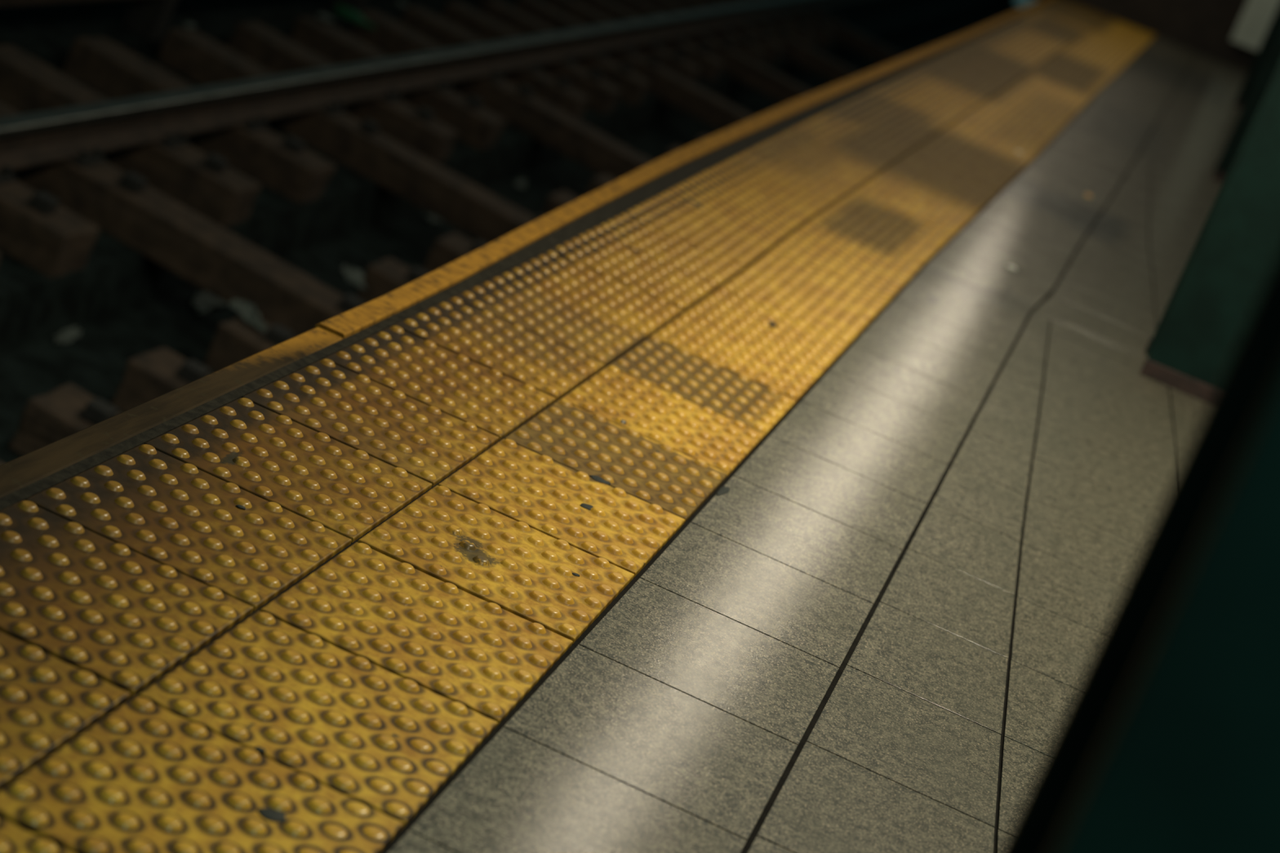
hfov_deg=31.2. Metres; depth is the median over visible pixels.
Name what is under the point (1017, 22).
floor
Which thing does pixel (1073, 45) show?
floor
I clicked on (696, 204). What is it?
grime blot
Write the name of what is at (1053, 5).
tile
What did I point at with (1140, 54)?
floor
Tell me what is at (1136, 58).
floor
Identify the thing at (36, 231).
tie
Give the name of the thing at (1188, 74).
floor
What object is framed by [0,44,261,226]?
tie
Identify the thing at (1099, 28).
floor
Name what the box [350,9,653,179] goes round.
tie
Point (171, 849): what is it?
grime blot
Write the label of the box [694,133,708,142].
tie
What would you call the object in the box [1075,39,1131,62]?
floor
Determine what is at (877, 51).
tie
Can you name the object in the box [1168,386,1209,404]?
floor
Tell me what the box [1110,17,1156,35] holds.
floor
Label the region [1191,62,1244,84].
floor
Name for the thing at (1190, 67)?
floor
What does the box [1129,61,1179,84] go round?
floor
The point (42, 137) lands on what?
rail
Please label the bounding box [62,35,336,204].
tie
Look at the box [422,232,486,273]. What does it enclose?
tie
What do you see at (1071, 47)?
floor
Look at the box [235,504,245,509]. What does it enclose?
grime blot
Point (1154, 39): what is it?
floor
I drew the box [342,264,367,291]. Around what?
paper scrap
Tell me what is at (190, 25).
paper scrap
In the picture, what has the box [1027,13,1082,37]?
floor
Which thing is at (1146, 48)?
floor
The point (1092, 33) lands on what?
floor
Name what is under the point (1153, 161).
floor
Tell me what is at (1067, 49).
floor
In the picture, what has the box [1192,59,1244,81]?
floor
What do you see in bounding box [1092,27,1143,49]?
floor
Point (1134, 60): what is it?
floor
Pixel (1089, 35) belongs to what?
floor
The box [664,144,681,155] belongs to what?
tie
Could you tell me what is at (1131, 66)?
floor
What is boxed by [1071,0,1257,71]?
wall
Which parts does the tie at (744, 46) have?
tie plate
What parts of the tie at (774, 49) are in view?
tie plate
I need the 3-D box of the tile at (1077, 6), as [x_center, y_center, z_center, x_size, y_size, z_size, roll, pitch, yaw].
[3.779,-3.554,19.523,0.435,0.017,0.299,24,17,8]
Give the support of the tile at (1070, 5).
on the joint grout
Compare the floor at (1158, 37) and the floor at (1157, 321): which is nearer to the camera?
the floor at (1157, 321)
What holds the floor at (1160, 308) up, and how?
on the joint grout
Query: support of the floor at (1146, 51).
on the joint grout
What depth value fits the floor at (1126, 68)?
14.97 m
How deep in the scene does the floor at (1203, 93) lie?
15.36 m
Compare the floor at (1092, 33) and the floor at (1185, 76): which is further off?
the floor at (1092, 33)
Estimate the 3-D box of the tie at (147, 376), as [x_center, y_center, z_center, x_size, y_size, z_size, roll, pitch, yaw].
[-1.018,0.112,6.893,1.179,0.316,0.245,24,17,9]
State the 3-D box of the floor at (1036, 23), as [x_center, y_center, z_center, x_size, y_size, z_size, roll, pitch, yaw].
[2.808,-2.733,15.767,0.402,0.017,0.299,24,17,8]
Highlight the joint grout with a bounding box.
[0,17,1197,852]
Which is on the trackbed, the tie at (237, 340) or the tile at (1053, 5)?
the tie at (237, 340)
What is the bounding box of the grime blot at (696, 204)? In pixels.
[680,198,702,208]
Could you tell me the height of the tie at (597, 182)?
0.319 m
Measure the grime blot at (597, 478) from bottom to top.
0.001 m
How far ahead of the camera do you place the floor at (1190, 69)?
17.11 m
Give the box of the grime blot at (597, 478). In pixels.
[589,475,610,484]
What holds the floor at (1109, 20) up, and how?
on the joint grout
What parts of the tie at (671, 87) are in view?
tie plate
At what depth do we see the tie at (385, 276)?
8.75 m
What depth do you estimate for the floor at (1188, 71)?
16.82 m
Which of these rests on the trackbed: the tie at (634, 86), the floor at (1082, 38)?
the tie at (634, 86)
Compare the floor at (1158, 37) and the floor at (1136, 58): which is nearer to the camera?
the floor at (1136, 58)
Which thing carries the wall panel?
attached to the wall
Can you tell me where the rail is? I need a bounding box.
[0,0,864,172]
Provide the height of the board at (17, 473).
0.054 m
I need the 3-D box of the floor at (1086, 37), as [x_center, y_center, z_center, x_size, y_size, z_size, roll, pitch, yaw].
[3.326,-2.696,16.285,0.399,0.017,0.299,24,17,8]
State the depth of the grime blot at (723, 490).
3.61 m
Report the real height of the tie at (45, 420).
0.320 m
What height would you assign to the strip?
0.010 m
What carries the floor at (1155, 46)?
on the joint grout
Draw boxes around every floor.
[0,26,1239,852]
[995,830,1008,852]
[1004,24,1064,50]
[1008,22,1067,47]
[1012,20,1071,45]
[1016,18,1074,43]
[1020,17,1077,40]
[1023,15,1079,39]
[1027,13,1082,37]
[1031,12,1085,35]
[1034,10,1088,33]
[1037,8,1090,31]
[1040,7,1093,30]
[1044,6,1095,28]
[1046,4,1097,26]
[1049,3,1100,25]
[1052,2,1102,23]
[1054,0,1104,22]
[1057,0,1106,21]
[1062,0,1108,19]
[1062,47,1120,73]
[1066,0,1110,17]
[1066,44,1124,71]
[1069,43,1126,67]
[1072,40,1128,65]
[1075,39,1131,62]
[1078,36,1133,60]
[1081,35,1135,58]
[1084,33,1137,56]
[1086,31,1139,53]
[1089,29,1142,52]
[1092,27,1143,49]
[1094,26,1145,48]
[1097,25,1147,46]
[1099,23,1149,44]
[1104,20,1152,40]
[1106,19,1154,39]
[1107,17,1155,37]
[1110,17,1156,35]
[1115,74,1171,99]
[1119,71,1173,95]
[1121,68,1174,92]
[1124,66,1176,89]
[1125,168,1151,185]
[1127,63,1177,86]
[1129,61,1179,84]
[1130,161,1151,177]
[1132,59,1181,80]
[1133,57,1182,78]
[1134,155,1151,168]
[1136,54,1184,75]
[1138,53,1185,73]
[1140,50,1186,71]
[1142,48,1188,68]
[1144,47,1189,66]
[1146,44,1191,64]
[1148,43,1191,62]
[1151,40,1194,58]
[1152,160,1219,188]
[1153,38,1195,56]
[1154,300,1166,320]
[1155,36,1195,54]
[1155,319,1159,328]
[1156,35,1196,53]
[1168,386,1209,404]
[1175,447,1186,471]
[1177,84,1241,113]
[1179,82,1242,110]
[1180,80,1235,104]
[1182,77,1235,100]
[1183,75,1237,97]
[1184,72,1238,95]
[1186,70,1239,93]
[1187,67,1240,90]
[1189,66,1241,88]
[1190,63,1242,86]
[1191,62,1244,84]
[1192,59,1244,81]
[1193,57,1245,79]
[1195,53,1247,75]
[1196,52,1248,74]
[1198,52,1248,72]
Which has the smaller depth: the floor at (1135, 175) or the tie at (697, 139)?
the floor at (1135, 175)
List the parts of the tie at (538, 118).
tie plate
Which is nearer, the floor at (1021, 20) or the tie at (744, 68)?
the floor at (1021, 20)
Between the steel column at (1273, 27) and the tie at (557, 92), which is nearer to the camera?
the tie at (557, 92)
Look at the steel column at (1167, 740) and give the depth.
0.98 m
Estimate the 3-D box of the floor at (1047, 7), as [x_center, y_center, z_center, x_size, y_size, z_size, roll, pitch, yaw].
[3.330,-3.174,17.790,0.420,0.017,0.299,24,17,8]
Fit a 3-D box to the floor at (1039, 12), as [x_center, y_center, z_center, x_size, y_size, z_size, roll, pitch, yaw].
[3.107,-2.986,16.923,0.412,0.017,0.299,24,17,8]
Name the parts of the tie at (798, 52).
tie plate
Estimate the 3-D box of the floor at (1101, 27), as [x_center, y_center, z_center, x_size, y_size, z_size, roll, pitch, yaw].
[3.787,-3.068,18.017,0.411,0.017,0.299,24,17,8]
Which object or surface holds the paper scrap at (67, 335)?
on the trackbed
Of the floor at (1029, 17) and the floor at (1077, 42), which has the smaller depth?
the floor at (1077, 42)
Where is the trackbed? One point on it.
(126, 305)
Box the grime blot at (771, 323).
[768,320,777,327]
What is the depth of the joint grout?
3.28 m
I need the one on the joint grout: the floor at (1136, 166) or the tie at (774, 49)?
the floor at (1136, 166)
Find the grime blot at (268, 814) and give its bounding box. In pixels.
[257,808,286,822]
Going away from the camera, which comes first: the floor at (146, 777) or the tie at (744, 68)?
the floor at (146, 777)
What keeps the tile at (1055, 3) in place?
on the joint grout
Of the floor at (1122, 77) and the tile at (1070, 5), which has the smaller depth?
the floor at (1122, 77)
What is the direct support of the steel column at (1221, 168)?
on the floor at (146, 777)
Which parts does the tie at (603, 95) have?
tie plate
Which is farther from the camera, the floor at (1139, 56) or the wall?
the wall
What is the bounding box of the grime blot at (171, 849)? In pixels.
[169,846,177,852]
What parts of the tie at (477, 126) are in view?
tie plate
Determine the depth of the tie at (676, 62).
16.33 m
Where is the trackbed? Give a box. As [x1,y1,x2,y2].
[0,0,1021,463]
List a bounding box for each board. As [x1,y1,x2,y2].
[0,327,342,497]
[314,93,823,338]
[809,0,1053,101]
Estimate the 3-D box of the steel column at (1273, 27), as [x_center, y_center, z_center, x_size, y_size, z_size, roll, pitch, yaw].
[4.641,-3.352,15.122,0.308,2.750,0.324,24,17,8]
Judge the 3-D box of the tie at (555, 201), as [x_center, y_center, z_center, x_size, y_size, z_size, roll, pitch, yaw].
[0.071,-0.803,11.088,1.180,0.317,0.248,24,17,9]
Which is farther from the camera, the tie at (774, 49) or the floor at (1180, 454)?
the tie at (774, 49)
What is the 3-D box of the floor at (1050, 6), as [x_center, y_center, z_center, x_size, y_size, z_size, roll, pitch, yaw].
[3.405,-3.237,18.079,0.422,0.017,0.299,24,17,8]
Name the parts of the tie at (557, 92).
tie plate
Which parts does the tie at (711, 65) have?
tie plate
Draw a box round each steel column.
[1000,254,1279,852]
[1139,57,1279,404]
[1212,26,1279,182]
[1234,3,1279,108]
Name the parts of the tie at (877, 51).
tie plate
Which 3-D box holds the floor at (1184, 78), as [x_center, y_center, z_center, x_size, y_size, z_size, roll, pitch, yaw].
[4.185,-2.243,15.921,0.897,0.012,0.304,24,17,8]
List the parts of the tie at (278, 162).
tie plate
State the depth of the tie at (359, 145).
10.43 m
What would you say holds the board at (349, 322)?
attached to the platform slab
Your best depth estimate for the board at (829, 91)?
10.67 m
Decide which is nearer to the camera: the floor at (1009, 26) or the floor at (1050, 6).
the floor at (1009, 26)
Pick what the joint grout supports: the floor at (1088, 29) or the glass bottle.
the floor at (1088, 29)
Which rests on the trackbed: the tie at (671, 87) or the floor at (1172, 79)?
the tie at (671, 87)
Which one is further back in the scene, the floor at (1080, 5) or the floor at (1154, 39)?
the floor at (1080, 5)
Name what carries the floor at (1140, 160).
on the joint grout
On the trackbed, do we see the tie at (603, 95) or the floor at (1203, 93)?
the tie at (603, 95)
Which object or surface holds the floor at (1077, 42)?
on the joint grout
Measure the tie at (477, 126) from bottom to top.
0.283 m
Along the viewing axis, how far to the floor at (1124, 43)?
17.15 m
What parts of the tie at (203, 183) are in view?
tie plate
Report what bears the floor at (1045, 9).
on the joint grout
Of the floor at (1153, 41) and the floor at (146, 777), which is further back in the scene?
the floor at (1153, 41)
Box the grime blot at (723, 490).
[716,486,729,496]
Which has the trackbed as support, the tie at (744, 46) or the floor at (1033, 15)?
the tie at (744, 46)
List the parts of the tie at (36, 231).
tie plate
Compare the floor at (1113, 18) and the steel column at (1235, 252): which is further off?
the floor at (1113, 18)
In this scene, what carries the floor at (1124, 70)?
on the joint grout
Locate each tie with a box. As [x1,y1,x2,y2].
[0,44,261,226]
[0,102,364,337]
[0,164,99,278]
[8,383,119,456]
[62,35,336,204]
[110,346,210,412]
[157,27,542,244]
[204,315,294,372]
[226,20,458,163]
[289,15,506,150]
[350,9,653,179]
[355,257,428,302]
[399,5,590,120]
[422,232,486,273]
[440,0,622,114]
[479,0,650,105]
[514,0,754,130]
[541,189,579,215]
[545,0,701,83]
[576,0,724,82]
[583,173,616,195]
[611,0,813,103]
[642,0,765,62]
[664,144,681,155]
[672,0,784,64]
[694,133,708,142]
[699,0,860,83]
[805,6,904,64]
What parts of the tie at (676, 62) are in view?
tie plate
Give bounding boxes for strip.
[0,0,1057,510]
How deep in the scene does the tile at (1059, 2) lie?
18.94 m
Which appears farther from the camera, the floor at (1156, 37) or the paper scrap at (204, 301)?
the floor at (1156, 37)
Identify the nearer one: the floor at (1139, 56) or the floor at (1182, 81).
the floor at (1182, 81)
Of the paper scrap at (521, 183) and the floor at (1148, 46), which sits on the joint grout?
the floor at (1148, 46)
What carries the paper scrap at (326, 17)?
on the tie at (477, 126)
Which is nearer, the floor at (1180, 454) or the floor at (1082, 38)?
the floor at (1180, 454)
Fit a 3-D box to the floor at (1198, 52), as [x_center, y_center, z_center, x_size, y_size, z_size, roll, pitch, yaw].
[5.162,-3.035,19.598,0.847,0.012,0.094,24,17,8]
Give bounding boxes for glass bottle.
[333,3,375,30]
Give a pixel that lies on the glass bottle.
(341, 10)
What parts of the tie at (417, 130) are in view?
tie plate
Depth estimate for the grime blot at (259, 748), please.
2.29 m
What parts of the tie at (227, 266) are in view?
tie plate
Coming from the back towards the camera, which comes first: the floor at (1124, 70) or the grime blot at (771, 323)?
the floor at (1124, 70)
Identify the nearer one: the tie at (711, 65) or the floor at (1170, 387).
the floor at (1170, 387)
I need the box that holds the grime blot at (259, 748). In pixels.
[254,746,266,752]
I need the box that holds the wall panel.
[1230,0,1279,51]
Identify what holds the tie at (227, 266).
on the trackbed
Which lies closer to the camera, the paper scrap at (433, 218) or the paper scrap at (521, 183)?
the paper scrap at (433, 218)
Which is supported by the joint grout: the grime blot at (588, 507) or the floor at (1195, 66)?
the floor at (1195, 66)
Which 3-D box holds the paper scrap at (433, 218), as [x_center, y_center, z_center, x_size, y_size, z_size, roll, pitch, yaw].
[-0.999,-1.003,11.023,0.078,0.020,0.128,27,17,18]
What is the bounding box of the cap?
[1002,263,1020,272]
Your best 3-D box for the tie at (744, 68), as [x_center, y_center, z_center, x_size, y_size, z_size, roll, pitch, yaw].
[1.020,-2.668,17.848,2.955,0.460,0.246,24,17,8]
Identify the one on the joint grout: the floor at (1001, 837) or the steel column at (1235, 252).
the floor at (1001, 837)
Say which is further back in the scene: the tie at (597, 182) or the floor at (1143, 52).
the floor at (1143, 52)
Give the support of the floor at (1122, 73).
on the joint grout
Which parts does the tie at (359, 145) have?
tie plate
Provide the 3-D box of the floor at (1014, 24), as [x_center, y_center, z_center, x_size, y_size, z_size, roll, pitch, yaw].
[2.584,-2.543,14.901,0.394,0.017,0.299,24,17,8]
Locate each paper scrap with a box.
[53,326,81,343]
[183,22,195,28]
[191,290,226,313]
[229,298,267,331]
[316,12,335,23]
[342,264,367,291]
[424,213,442,222]
[515,177,526,188]
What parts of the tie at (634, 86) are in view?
tie plate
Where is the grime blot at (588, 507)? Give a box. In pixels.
[579,502,593,510]
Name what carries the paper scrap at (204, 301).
on the trackbed
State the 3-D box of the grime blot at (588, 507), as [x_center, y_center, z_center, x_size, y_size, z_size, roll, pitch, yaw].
[-0.074,0.116,3.308,0.025,0.001,0.023,24,17,8]
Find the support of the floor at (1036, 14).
on the joint grout
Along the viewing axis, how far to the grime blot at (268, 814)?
2.18 m
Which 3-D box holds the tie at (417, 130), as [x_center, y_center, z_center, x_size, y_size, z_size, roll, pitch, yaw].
[-1.468,-1.647,11.304,1.201,0.284,0.249,24,17,9]
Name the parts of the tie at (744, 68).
tie plate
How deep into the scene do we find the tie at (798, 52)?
20.03 m
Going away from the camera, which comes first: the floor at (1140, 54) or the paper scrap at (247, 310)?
the paper scrap at (247, 310)

